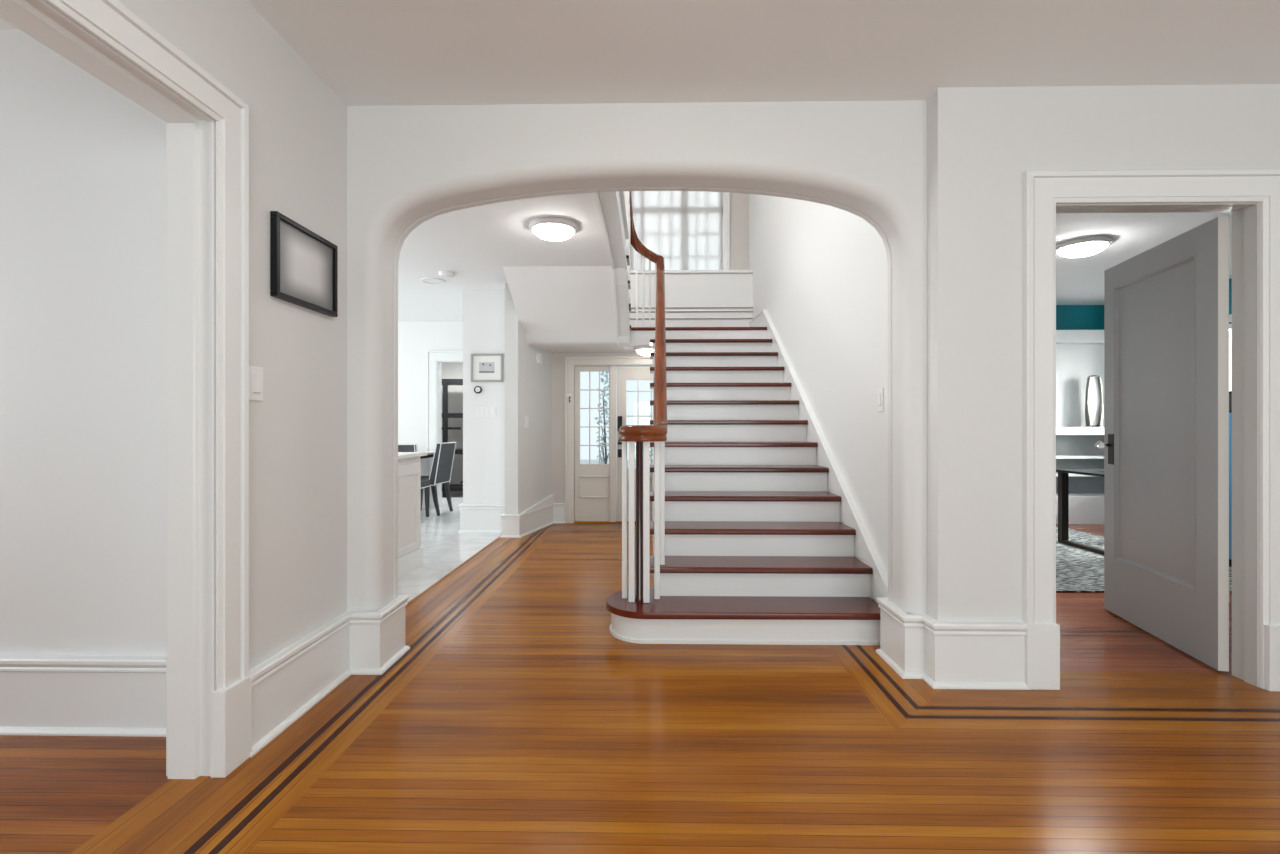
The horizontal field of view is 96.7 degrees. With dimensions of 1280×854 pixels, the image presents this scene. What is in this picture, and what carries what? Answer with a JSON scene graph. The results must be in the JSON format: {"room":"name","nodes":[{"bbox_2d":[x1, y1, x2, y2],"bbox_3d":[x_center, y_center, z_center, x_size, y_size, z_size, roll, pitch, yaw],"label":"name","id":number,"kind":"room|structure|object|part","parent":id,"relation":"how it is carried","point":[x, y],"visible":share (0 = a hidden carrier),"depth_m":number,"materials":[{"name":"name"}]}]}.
{"room":"entrance hall","nodes":[
{"label":"entrance hall","id":0,"kind":"room"},
{"bbox_2d":[0,29,165,655],"bbox_3d":[-3.111,-0.188,2.272,3.100,2.705,0.125,0,0,1],"label":"wall","id":1,"kind":"structure","parent":0,"point":[83,164],"depth_m":2.19,"materials":[{"name":"white paint"}]},
{"bbox_2d":[0,655,165,736],"bbox_3d":[-3.037,1.022,2.187,2.950,0.286,0.043,0,0,1],"label":"baseboard","id":2,"kind":"structure","parent":1,"relation":"attached to","point":[43,695],"depth_m":2.17,"materials":[{"name":"white paint"}]},
{"bbox_2d":[118,0,346,669],"bbox_3d":[-1.529,-0.188,-0.198,0.150,2.705,5.950,0,0,1],"label":"wall","id":3,"kind":"structure","parent":0,"point":[298,123],"depth_m":2.27,"materials":[{"name":"white paint"}]},
{"bbox_2d":[0,0,215,778],"bbox_3d":[-1.505,0.063,1.192,0.152,2.204,1.444,0,0,1],"label":"trim","id":4,"kind":"structure","parent":3,"relation":"attached to","point":[191,132],"depth_m":1.89,"materials":[{"name":"white paint"}]},
{"bbox_2d":[45,0,248,690],"bbox_3d":[-1.412,0.012,1.191,0.034,2.306,1.648,0,0,1],"label":"trim","id":5,"kind":"structure","parent":3,"relation":"attached to","point":[112,22],"depth_m":1.91,"materials":[{"name":"white paint"}]},
{"bbox_2d":[166,122,167,775],"bbox_3d":[-1.588,0.012,1.194,0.018,2.306,1.648,0,0,1],"label":"trim","id":6,"kind":"structure","parent":3,"relation":"attached to","point":[166,122],"depth_m":1.90,"materials":[{"name":"white paint"}]},
{"bbox_2d":[212,675,251,777],"bbox_3d":[-1.413,1.021,1.193,0.044,0.288,1.656,0,0,1],"label":"trim","id":7,"kind":"structure","parent":3,"relation":"attached to","point":[231,705],"depth_m":1.92,"materials":[{"name":"white paint"}]},
{"bbox_2d":[249,366,262,400],"bbox_3d":[-1.408,-0.161,2.085,0.012,0.124,0.080,0,0,1],"label":"light switch","id":8,"kind":"object","parent":3,"relation":"attached to","point":[255,373],"visible":0.85,"depth_m":2.08,"materials":[{"name":"white plastic"}]},
{"bbox_2d":[270,211,337,316],"bbox_3d":[-1.395,-0.665,2.382,0.028,0.324,0.422,0,0,1],"label":"framed picture","id":9,"kind":"object","parent":3,"relation":"attached to","point":[303,264],"visible":1,"depth_m":2.34,"materials":[{"name":"black"}]},
{"bbox_2d":[280,220,332,310],"bbox_3d":[-1.400,-0.665,2.382,0.014,0.288,0.386,0,0,1],"label":"print","id":10,"kind":"object","parent":9,"relation":"attached to","point":[306,258],"depth_m":2.37},
{"bbox_2d":[249,595,409,756],"bbox_3d":[-1.312,1.022,2.503,0.188,0.286,0.989,0,0,1],"label":"baseboard","id":11,"kind":"structure","parent":3,"relation":"attached to","point":[289,683],"depth_m":2.46,"materials":[{"name":"white paint"}]},
{"bbox_2d":[398,321,462,475],"bbox_3d":[-4.030,-0.188,8.337,4.250,2.705,0.130,0,0,1],"label":"wall","id":12,"kind":"structure","parent":0,"point":[415,338],"depth_m":8.26,"materials":[{"name":"white paint"}]},
{"bbox_2d":[422,491,424,507],"bbox_3d":[-4.607,1.022,5.656,2.890,0.286,5.250,0,0,1],"label":"baseboard","id":13,"kind":"structure","parent":12,"relation":"attached to","point":[423,502],"depth_m":8.23,"materials":[{"name":"white paint"}]},
{"bbox_2d":[427,350,462,507],"bbox_3d":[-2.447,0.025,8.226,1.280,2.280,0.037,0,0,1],"label":"trim","id":14,"kind":"structure","parent":12,"relation":"attached to","point":[433,356],"depth_m":8.23,"materials":[{"name":"white paint"}]},
{"bbox_2d":[398,492,501,602],"bbox_3d":[-3.829,1.165,6.518,4.715,0.001,8.300,0,0,1],"label":"tile","id":15,"kind":"structure","parent":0,"point":[445,549],"depth_m":5.57,"materials":[{"name":"white tile"}]},
{"bbox_2d":[398,452,426,578],"bbox_3d":[-2.339,0.688,4.076,1.020,0.955,1.590,0,0,1],"label":"kitchen island","id":16,"kind":"object","parent":15,"relation":"on","point":[410,551],"visible":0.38,"depth_m":4.57,"materials":[{"name":"white paint"}]},
{"bbox_2d":[398,477,402,492],"bbox_3d":[-1.863,0.445,4.423,0.011,0.120,0.080,0,0,1],"label":"power socket","id":17,"kind":"object","parent":16,"relation":"attached to","point":[400,479],"depth_m":4.41,"materials":[{"name":"white plastic"}]},
{"bbox_3d":[-1.867,0.655,4.073,0.015,0.700,1.440,0,0,1],"label":"panel frame","id":18,"kind":"part","parent":16,"relation":"part of","materials":[{"name":"white paint"}]},
{"bbox_2d":[398,452,426,458],"bbox_3d":[-2.339,0.225,4.076,1.020,0.030,1.590,0,0,1],"label":"island countertop","id":19,"kind":"structure","parent":16,"relation":"on","point":[401,455],"depth_m":4.60,"materials":[{"name":"white stone"}]},
{"bbox_2d":[398,444,430,516],"bbox_3d":[-2.975,0.683,7.178,0.486,0.971,0.530,0,0,1],"label":"dining chair","id":20,"kind":"object","parent":15,"relation":"on","point":[425,483],"visible":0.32,"depth_m":7.25,"materials":[{"name":"grey fabric"}]},
{"bbox_3d":[-2.978,0.473,7.008,0.470,0.541,0.166,0,0,1],"label":"backrest","id":21,"kind":"part","parent":20,"relation":"part of","materials":[{"name":"grey fabric"}]},
{"bbox_3d":[-2.974,0.720,7.228,0.470,0.090,0.430,0,0,1],"label":"seat","id":22,"kind":"part","parent":20,"relation":"part of","materials":[{"name":"grey fabric"}]},
{"bbox_3d":[-2.771,0.960,7.404,0.054,0.412,0.063,0,0,1],"label":"leg","id":23,"kind":"part","parent":20,"relation":"part of","materials":[{"name":"grey wood"}]},
{"bbox_2d":[416,451,435,458],"bbox_3d":[-3.689,0.750,7.796,1.750,0.830,0.740,0,0,1],"label":"dining table","id":24,"kind":"object","parent":15,"relation":"on","point":[429,453],"visible":0.02,"depth_m":7.71,"materials":[{"name":"white stone"}]},
{"bbox_2d":[421,442,455,515],"bbox_3d":[-2.850,0.683,7.738,0.530,0.971,0.486,0,0,5],"label":"dining chair","id":25,"kind":"object","parent":15,"relation":"on","point":[442,463],"visible":0.79,"depth_m":7.64,"materials":[{"name":"grey fabric"}]},
{"bbox_3d":[-3.062,0.960,7.957,0.063,0.412,0.054,0,0,5],"label":"leg","id":26,"kind":"part","parent":25,"relation":"part of","materials":[{"name":"grey wood"}]},
{"bbox_3d":[-2.900,0.720,7.742,0.430,0.090,0.470,0,0,5],"label":"seat","id":27,"kind":"part","parent":25,"relation":"part of","materials":[{"name":"grey fabric"}]},
{"bbox_3d":[-2.702,0.960,7.524,0.117,0.417,0.054,0,0,5],"label":"leg","id":28,"kind":"part","parent":25,"relation":"part of","materials":[{"name":"grey wood"}]},
{"bbox_3d":[-2.681,0.473,7.723,0.166,0.541,0.470,0,0,5],"label":"backrest","id":29,"kind":"part","parent":25,"relation":"part of","materials":[{"name":"grey fabric"}]},
{"bbox_3d":[-2.667,0.960,7.923,0.117,0.417,0.054,0,0,5],"label":"leg","id":30,"kind":"part","parent":25,"relation":"part of","materials":[{"name":"grey wood"}]},
{"bbox_2d":[442,363,462,483],"bbox_3d":[-2.737,-0.135,9.364,2.100,2.600,1.970,0,0,1],"label":"wall","id":31,"kind":"structure","parent":0,"point":[449,370],"depth_m":10.26,"materials":[{"name":"grey paint"}]},
{"bbox_2d":[442,379,462,497],"bbox_3d":[-2.701,0.177,9.689,1.500,1.975,0.500,0,0,1],"label":"shelf unit","id":32,"kind":"object","parent":31,"relation":"attached to","point":[445,382],"visible":0.28,"depth_m":9.46,"materials":[{"name":"black wood"}]},
{"bbox_3d":[-3.291,0.015,9.699,0.320,0.040,0.480,0,0,1],"label":"shelf","id":33,"kind":"part","parent":32,"relation":"part of","materials":[{"name":"black wood"}]},
{"bbox_3d":[-2.701,-0.772,9.689,1.500,0.075,0.480,0,0,1],"label":"shelf","id":34,"kind":"part","parent":32,"relation":"part of","materials":[{"name":"black"}]},
{"bbox_3d":[-2.701,-0.203,9.689,1.500,0.075,0.480,0,0,1],"label":"shelf","id":35,"kind":"part","parent":32,"relation":"part of","materials":[{"name":"black wood"}]},
{"bbox_3d":[-2.701,1.028,9.689,1.500,0.075,0.480,0,0,1],"label":"shelf","id":36,"kind":"part","parent":32,"relation":"part of","materials":[{"name":"black wood"}]},
{"bbox_3d":[-2.701,0.407,9.689,1.500,0.075,0.480,0,0,1],"label":"shelf","id":37,"kind":"part","parent":32,"relation":"part of","materials":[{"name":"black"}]},
{"bbox_2d":[463,289,504,503],"bbox_3d":[-1.710,-0.188,7.351,0.495,2.705,2.020,0,0,1],"label":"wall pillar","id":38,"kind":"structure","parent":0,"point":[483,309],"depth_m":6.34,"materials":[{"name":"white paint"}]},
{"bbox_2d":[473,385,483,394],"bbox_3d":[-1.802,-0.420,6.329,0.116,0.116,0.026,0,0,1],"label":"thermostat","id":39,"kind":"object","parent":38,"relation":"attached to","point":[478,389],"visible":1,"depth_m":6.32,"materials":[{"name":"white plastic"}]},
{"bbox_2d":[458,503,504,532],"bbox_3d":[-1.738,1.009,7.265,0.528,0.312,1.933,0,0,1],"label":"baseboard","id":40,"kind":"structure","parent":38,"relation":"attached to","point":[474,518],"depth_m":6.32,"materials":[{"name":"white paint"}]},
{"bbox_2d":[476,406,495,416],"bbox_3d":[-1.713,-0.178,6.335,0.212,0.111,0.011,0,0,1],"label":"light switch","id":41,"kind":"object","parent":38,"relation":"attached to","point":[481,411],"visible":1,"depth_m":6.33,"materials":[{"name":"white plastic"}]},
{"bbox_2d":[471,354,502,381],"bbox_3d":[-1.701,-0.663,6.326,0.358,0.313,0.030,0,0,1],"label":"framed picture","id":42,"kind":"object","parent":38,"relation":"attached to","point":[484,367],"visible":1,"depth_m":6.32,"materials":[{"name":"silver metal"}]},
{"bbox_2d":[479,362,493,372],"bbox_3d":[-1.704,-0.666,6.323,0.168,0.118,0.006,0,0,1],"label":"print","id":43,"kind":"object","parent":42,"relation":"attached to","point":[484,367],"depth_m":6.32},
{"bbox_2d":[398,193,610,320],"bbox_3d":[-3.226,-1.663,5.687,5.950,0.245,5.400,0,0,1],"label":"ceiling","id":44,"kind":"structure","parent":0,"point":[476,244],"depth_m":4.92,"materials":[{"name":"white paint"}]},
{"bbox_2d":[421,278,445,283],"bbox_3d":[-2.166,-1.536,5.969,0.250,0.009,0.250,0,0,1],"label":"ceiling speaker","id":45,"kind":"object","parent":44,"relation":"attached to","point":[425,280],"visible":1,"depth_m":5.96,"materials":[{"name":"white plastic"}]},
{"bbox_2d":[438,270,454,278],"bbox_3d":[-1.922,-1.516,5.654,0.156,0.048,0.156,0,0,1],"label":"smoke detector","id":46,"kind":"object","parent":44,"relation":"attached to","point":[444,274],"visible":1,"depth_m":5.61,"materials":[{"name":"white plastic"}]},
{"bbox_2d":[529,217,577,240],"bbox_3d":[-0.659,-1.491,4.342,0.370,0.098,0.370,0,0,1],"label":"ceiling lamp","id":47,"kind":"object","parent":44,"relation":"attached to","point":[547,228],"visible":1,"depth_m":4.24,"materials":[{"name":"white glass"}]},
{"bbox_3d":[-0.659,-1.474,4.342,0.311,0.064,0.311,0,0,1],"label":"lamp shade","id":48,"kind":"part","parent":47,"relation":"part of","materials":[{"name":"white glass"}]},
{"bbox_2d":[505,283,551,513],"bbox_3d":[-1.285,-0.188,6.588,0.400,2.705,1.070,0,0,1],"label":"wall","id":49,"kind":"structure","parent":0,"point":[528,384],"depth_m":6.23,"materials":[{"name":"white paint"}]},
{"bbox_2d":[525,417,528,427],"bbox_3d":[-1.241,-0.060,6.251,0.018,0.120,0.082,0,0,14],"label":"light switch","id":50,"kind":"object","parent":49,"relation":"attached to","point":[526,418],"visible":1,"depth_m":6.24,"materials":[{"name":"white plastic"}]},
{"bbox_2d":[500,503,564,537],"bbox_3d":[-1.245,1.045,6.505,0.325,0.240,1.088,0,0,21],"label":"baseboard","id":51,"kind":"structure","parent":49,"relation":"attached to","point":[513,525],"depth_m":6.30,"materials":[{"name":"white paint"}]},
{"bbox_2d":[520,494,553,517],"bbox_3d":[-1.169,0.889,6.508,0.036,0.152,0.902,0,0,14],"label":"baseboard","id":52,"kind":"structure","parent":49,"relation":"attached to","point":[548,500],"depth_m":6.57,"materials":[{"name":"white paint"}]},
{"bbox_2d":[537,353,541,363],"bbox_3d":[-1.158,-0.795,6.557,0.035,0.120,0.082,0,0,14],"label":"door chime","id":53,"kind":"object","parent":49,"relation":"attached to","point":[539,355],"visible":1,"depth_m":6.53,"materials":[{"name":"white plastic"}]},
{"bbox_2d":[580,460,652,467],"bbox_3d":[0.296,1.490,16.947,16.000,0.050,18.100,0,0,1],"label":"ground","id":54,"kind":"structure","parent":0,"point":[581,461],"depth_m":23.82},
{"bbox_2d":[594,372,608,463],"bbox_3d":[-0.592,0.231,9.619,0.315,2.470,0.341,0,0,30],"label":"shrub","id":55,"kind":"object","parent":54,"relation":"on","point":[605,457],"visible":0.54,"depth_m":9.60,"materials":[{"name":"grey plant"}]},
{"bbox_3d":[-0.595,0.455,9.622,0.178,2.021,0.180,0,0,-23],"label":"stem","id":56,"kind":"part","parent":55,"relation":"part of","materials":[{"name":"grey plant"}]},
{"bbox_2d":[504,266,766,352],"bbox_3d":[0.104,-1.265,6.559,2.820,0.700,2.280,0,0,1],"label":"landing","id":57,"kind":"structure","parent":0,"point":[560,309],"depth_m":5.98,"materials":[{"name":"white paint"}]},
{"bbox_2d":[634,345,652,355],"bbox_3d":[0.093,-0.868,6.499,0.320,0.098,0.320,0,0,1],"label":"ceiling lamp","id":58,"kind":"object","parent":57,"relation":"attached to","point":[644,350],"visible":0.6,"depth_m":6.39,"materials":[{"name":"white glass"}]},
{"bbox_3d":[0.093,-0.851,6.499,0.269,0.064,0.269,0,0,1],"label":"lamp shade","id":59,"kind":"part","parent":58,"relation":"part of","materials":[{"name":"white glass"}]},
{"bbox_2d":[347,100,926,613],"bbox_3d":[-0.021,-0.338,2.816,3.100,3.005,0.230,0,0,1],"label":"wall","id":60,"kind":"structure","parent":0,"point":[408,166],"depth_m":2.72,"materials":[{"name":"white paint"}]},
{"bbox_2d":[876,597,1027,689],"bbox_3d":[1.478,1.022,2.740,0.519,0.286,0.417,0,0,1],"label":"baseboard","id":61,"kind":"structure","parent":60,"relation":"attached to","point":[946,655],"depth_m":2.55,"materials":[{"name":"white paint"}]},
{"bbox_2d":[0,523,1279,853],"bbox_3d":[0.786,1.165,2.087,10.700,0.001,10.600,0,0,1],"label":"floor","id":62,"kind":"structure","parent":0,"point":[513,719],"depth_m":2.02,"materials":[{"name":"brown wood"}]},
{"bbox_2d":[405,536,499,606],"bbox_3d":[-1.514,1.168,4.652,0.020,0.014,3.350,0,0,1],"label":"trim","id":63,"kind":"structure","parent":62,"relation":"attached to","point":[467,560],"depth_m":4.49,"materials":[{"name":"brown wood"}]},
{"bbox_2d":[594,191,887,644],"bbox_3d":[0.056,-0.823,5.300,2.733,3.975,4.740,0,0,1],"label":"staircase","id":64,"kind":"structure","parent":62,"relation":"on","point":[718,405],"depth_m":3.68,"materials":[{"name":"white paint"}]},
{"bbox_3d":[-0.209,-1.221,4.609,0.142,0.672,3.350,0,0,1],"label":"edge moulding","id":65,"kind":"part","parent":64,"relation":"part of","materials":[{"name":"white paint"}]},
{"bbox_3d":[-0.003,0.530,3.271,0.052,0.920,0.052,0,0,1],"label":"newel post","id":66,"kind":"part","parent":64,"relation":"part of","materials":[{"name":"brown wood"}]},
{"bbox_3d":[0.015,-1.366,4.714,0.451,2.888,3.428,0,0,1],"label":"handrail","id":67,"kind":"part","parent":64,"relation":"part of","materials":[{"name":"brown wood"}]},
{"bbox_3d":[0.586,1.156,3.265,1.521,0.018,0.420,0,0,1],"label":"shoe moulding","id":68,"kind":"part","parent":64,"relation":"part of","materials":[{"name":"white paint"}]},
{"bbox_2d":[1056,330,1103,523],"bbox_3d":[3.867,-0.010,6.979,4.490,2.350,0.410,0,0,1],"label":"shelving","id":69,"kind":"object","parent":62,"relation":"on","point":[1079,353],"visible":0.02,"depth_m":7.01,"materials":[{"name":"white paint"}]},
{"bbox_3d":[3.868,0.576,7.009,4.490,0.028,0.290,0,0,1],"label":"shelf","id":70,"kind":"part","parent":69,"relation":"part of","materials":[{"name":"white paint"}]},
{"bbox_3d":[3.868,0.361,7.009,4.490,0.028,0.290,0,0,1],"label":"shelf","id":71,"kind":"part","parent":69,"relation":"part of","materials":[{"name":"white paint"}]},
{"bbox_3d":[3.867,0.043,6.979,4.490,0.095,0.410,0,0,1],"label":"mantel shelf","id":72,"kind":"part","parent":69,"relation":"part of","materials":[{"name":"white paint"}]},
{"bbox_3d":[3.871,0.458,7.168,4.490,0.735,0.030,0,0,1],"label":"panel","id":73,"kind":"part","parent":69,"relation":"part of","materials":[{"name":"grey wood"}]},
{"bbox_2d":[1083,375,1103,426],"bbox_3d":[5.481,-0.322,6.865,0.210,0.631,0.210,0,0,1],"label":"metal vase","id":74,"kind":"object","parent":69,"relation":"on","point":[1093,416],"visible":0.93,"depth_m":6.87,"materials":[{"name":"grey metal"}]},
{"bbox_3d":[5.481,-0.320,6.876,0.104,0.570,0.006,0,0,1],"label":"plate","id":75,"kind":"part","parent":74,"relation":"part of","materials":[{"name":"white metal"}]},
{"bbox_2d":[1056,527,1231,592],"bbox_3d":[3.768,1.159,5.320,2.250,0.012,2.630,0,0,1],"label":"rug","id":76,"kind":"object","parent":62,"relation":"on","point":[1077,569],"visible":0.02,"depth_m":4.75,"materials":[{"name":"grey fabric"}]},
{"bbox_2d":[1056,469,1103,554],"bbox_3d":[4.494,0.786,5.352,0.680,0.733,0.820,0,0,1],"label":"table","id":77,"kind":"object","parent":76,"relation":"on","point":[1063,474],"visible":0.18,"depth_m":5.67,"materials":[{"name":"black"}]},
{"bbox_2d":[1229,413,1231,565],"bbox_3d":[5.203,0.520,4.560,0.555,1.290,0.900,0,0,1],"label":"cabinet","id":78,"kind":"object","parent":62,"relation":"on","point":[1230,414],"visible":0.02,"depth_m":4.75,"materials":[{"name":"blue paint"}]},
{"bbox_2d":[1229,391,1231,412],"bbox_3d":[5.117,-0.215,4.611,0.328,0.180,0.600,0,0,1],"label":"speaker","id":79,"kind":"object","parent":78,"relation":"on","point":[1230,392],"depth_m":4.78},
{"bbox_2d":[0,0,1279,304],"bbox_3d":[0.761,-1.615,2.037,10.850,0.150,10.700,0,0,1],"label":"ceiling","id":80,"kind":"structure","parent":0,"point":[368,52],"depth_m":2.32,"materials":[{"name":"white paint"}]},
{"bbox_2d":[1056,236,1112,256],"bbox_3d":[3.704,-1.491,4.766,0.400,0.098,0.400,0,0,1],"label":"ceiling lamp","id":81,"kind":"object","parent":80,"relation":"attached to","point":[1085,246],"visible":0.96,"depth_m":4.66,"materials":[{"name":"white glass"}]},
{"bbox_3d":[3.704,-1.474,4.766,0.336,0.064,0.336,0,0,1],"label":"lamp shade","id":82,"kind":"part","parent":81,"relation":"part of","materials":[{"name":"white glass"}]},
{"bbox_2d":[552,352,758,521],"bbox_3d":[0.022,0.120,7.011,3.000,2.090,0.140,0,0,1],"label":"wall","id":83,"kind":"structure","parent":0,"point":[558,359],"depth_m":6.96,"materials":[{"name":"grey paint"}]},
{"bbox_2d":[575,366,616,521],"bbox_3d":[-0.546,0.206,6.993,0.513,1.918,0.095,0,0,1],"label":"door","id":84,"kind":"structure","parent":83,"relation":"in","point":[595,484],"depth_m":6.98,"materials":[{"name":"white paint"}]},
{"bbox_2d":[565,356,652,522],"bbox_3d":[-0.034,0.150,6.923,1.760,2.030,0.037,0,0,1],"label":"trim","id":85,"kind":"structure","parent":83,"relation":"attached to","point":[570,361],"depth_m":6.93,"materials":[{"name":"white paint"}]},
{"bbox_2d":[574,367,652,522],"bbox_3d":[-0.033,0.212,6.980,1.550,1.905,0.203,0,0,1],"label":"door","id":86,"kind":"structure","parent":83,"relation":"in","point":[623,373],"depth_m":6.98,"materials":[{"name":"white paint"}]},
{"bbox_3d":[-0.247,0.270,6.969,0.047,0.190,0.027,0,0,1],"label":"lock plate","id":87,"kind":"part","parent":86,"relation":"part of","materials":[{"name":"black metal"}]},
{"bbox_3d":[-0.246,-0.048,6.970,0.055,0.185,0.025,0,0,1],"label":"handle plate","id":88,"kind":"part","parent":86,"relation":"part of","materials":[{"name":"black metal"}]},
{"bbox_2d":[616,193,748,366],"bbox_3d":[0.125,-2.535,7.734,2.980,3.400,0.130,0,0,1],"label":"wall","id":89,"kind":"structure","parent":0,"point":[739,202],"depth_m":7.65,"materials":[{"name":"grey paint"}]},
{"bbox_2d":[630,192,722,269],"bbox_3d":[0.492,-2.795,7.723,1.255,1.520,0.060,0,0,1],"label":"window","id":90,"kind":"structure","parent":89,"relation":"in","point":[722,192],"depth_m":7.68,"materials":[{"name":"white paint"}]},
{"bbox_2d":[631,191,721,269],"bbox_3d":[0.491,-2.796,7.672,1.235,1.509,0.041,0,0,1],"label":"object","id":91,"kind":"structure","parent":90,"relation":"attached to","point":[684,228],"depth_m":7.68,"materials":[{"name":"white"}]},
{"bbox_3d":[1.084,-2.875,7.647,0.011,1.260,0.011,0,0,24],"label":"pull cord","id":92,"kind":"part","parent":91,"relation":"part of","materials":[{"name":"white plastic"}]},
{"bbox_2d":[630,270,752,273],"bbox_3d":[0.094,-2.010,7.502,2.733,0.040,0.335,0,0,1],"label":"trim","id":93,"kind":"structure","parent":89,"relation":"attached to","point":[631,271],"depth_m":7.32,"materials":[{"name":"white paint"}]},
{"bbox_2d":[723,192,729,269],"bbox_3d":[0.491,-2.835,7.647,1.425,1.610,0.032,0,0,1],"label":"trim","id":94,"kind":"structure","parent":89,"relation":"attached to","point":[726,195],"depth_m":7.63,"materials":[{"name":"white paint"}]},
{"bbox_2d":[629,273,752,326],"bbox_3d":[0.095,-1.550,7.514,2.733,0.880,0.310,0,0,1],"label":"wall","id":95,"kind":"structure","parent":0,"point":[689,289],"depth_m":7.35,"materials":[{"name":"white paint"}]},
{"bbox_2d":[629,307,752,318],"bbox_3d":[0.092,-1.475,7.354,2.733,0.150,0.014,0,0,1],"label":"trim","id":96,"kind":"structure","parent":95,"relation":"attached to","point":[648,307],"depth_m":7.33,"materials":[{"name":"white paint"}]},
{"bbox_2d":[749,194,887,597],"bbox_3d":[1.499,-1.535,5.390,0.150,5.400,4.970,0,0,1],"label":"wall","id":97,"kind":"structure","parent":0,"point":[820,271],"depth_m":4.06,"materials":[{"name":"white paint"}]},
{"bbox_2d":[878,388,883,410],"bbox_3d":[1.381,-0.161,3.269,0.012,0.132,0.075,0,0,1],"label":"light switch","id":98,"kind":"object","parent":97,"relation":"attached to","point":[880,390],"visible":1,"depth_m":3.25,"materials":[{"name":"white plastic"}]},
{"bbox_2d":[1056,305,1103,329],"bbox_3d":[3.942,-0.188,7.257,4.670,2.705,0.150,0,0,1],"label":"wall","id":99,"kind":"structure","parent":0,"point":[1068,317],"depth_m":7.15,"materials":[{"name":"teal paint"}]},
{"bbox_2d":[927,84,1279,621],"bbox_3d":[2.698,-0.188,2.616,2.696,2.705,0.125,0,0,1],"label":"wall","id":100,"kind":"structure","parent":0,"point":[981,141],"depth_m":2.57,"materials":[{"name":"white paint"}]},
{"bbox_2d":[1022,169,1279,688],"bbox_3d":[2.322,0.009,2.542,1.188,2.312,0.037,0,0,1],"label":"trim","id":101,"kind":"structure","parent":100,"relation":"attached to","point":[1041,190],"depth_m":2.54,"materials":[{"name":"white paint"}]},
{"bbox_2d":[1022,622,1279,691],"bbox_3d":[2.322,1.021,2.538,1.200,0.288,0.044,0,0,1],"label":"trim","id":102,"kind":"structure","parent":100,"relation":"attached to","point":[1042,641],"depth_m":2.52,"materials":[{"name":"white paint"}]},
{"bbox_2d":[1056,203,1258,686],"bbox_3d":[2.323,0.076,2.592,0.920,2.178,0.065,0,0,1],"label":"trim","id":103,"kind":"structure","parent":100,"relation":"attached to","point":[1251,210],"depth_m":2.58,"materials":[{"name":"grey paint"}]},
{"bbox_2d":[1094,216,1229,671],"bbox_3d":[2.832,0.076,3.166,0.130,2.153,0.958,0,0,13],"label":"door","id":104,"kind":"structure","parent":100,"relation":"in","point":[1165,445],"depth_m":3.05,"materials":[{"name":"grey paint"}]},
{"bbox_3d":[2.889,0.110,3.573,0.055,0.058,0.058,0,0,1],"label":"knob","id":105,"kind":"part","parent":104,"relation":"part of","materials":[{"name":"clear glass"}]},
{"bbox_3d":[2.940,0.135,3.552,0.006,0.190,0.058,0,0,13],"label":"lock plate","id":106,"kind":"part","parent":104,"relation":"part of","materials":[{"name":"black metal"}]},
{"bbox_3d":[2.866,-0.022,3.183,0.025,1.685,0.710,0,0,13],"label":"panel moulding","id":107,"kind":"part","parent":104,"relation":"part of","materials":[{"name":"grey paint"}]},
{"bbox_2d":[1229,278,1231,323],"bbox_3d":[6.162,-0.188,4.943,0.150,2.705,4.900,0,0,1],"label":"wall","id":108,"kind":"structure","parent":0,"point":[1230,280],"depth_m":5.88,"materials":[{"name":"teal paint"}]},
{"bbox_2d":[1229,324,1231,390],"bbox_3d":[6.125,-0.441,5.844,0.035,1.248,1.280,0,0,1],"label":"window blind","id":109,"kind":"object","parent":108,"relation":"attached to","point":[1230,326],"visible":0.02,"depth_m":5.90,"materials":[{"name":"white"}]}
]}

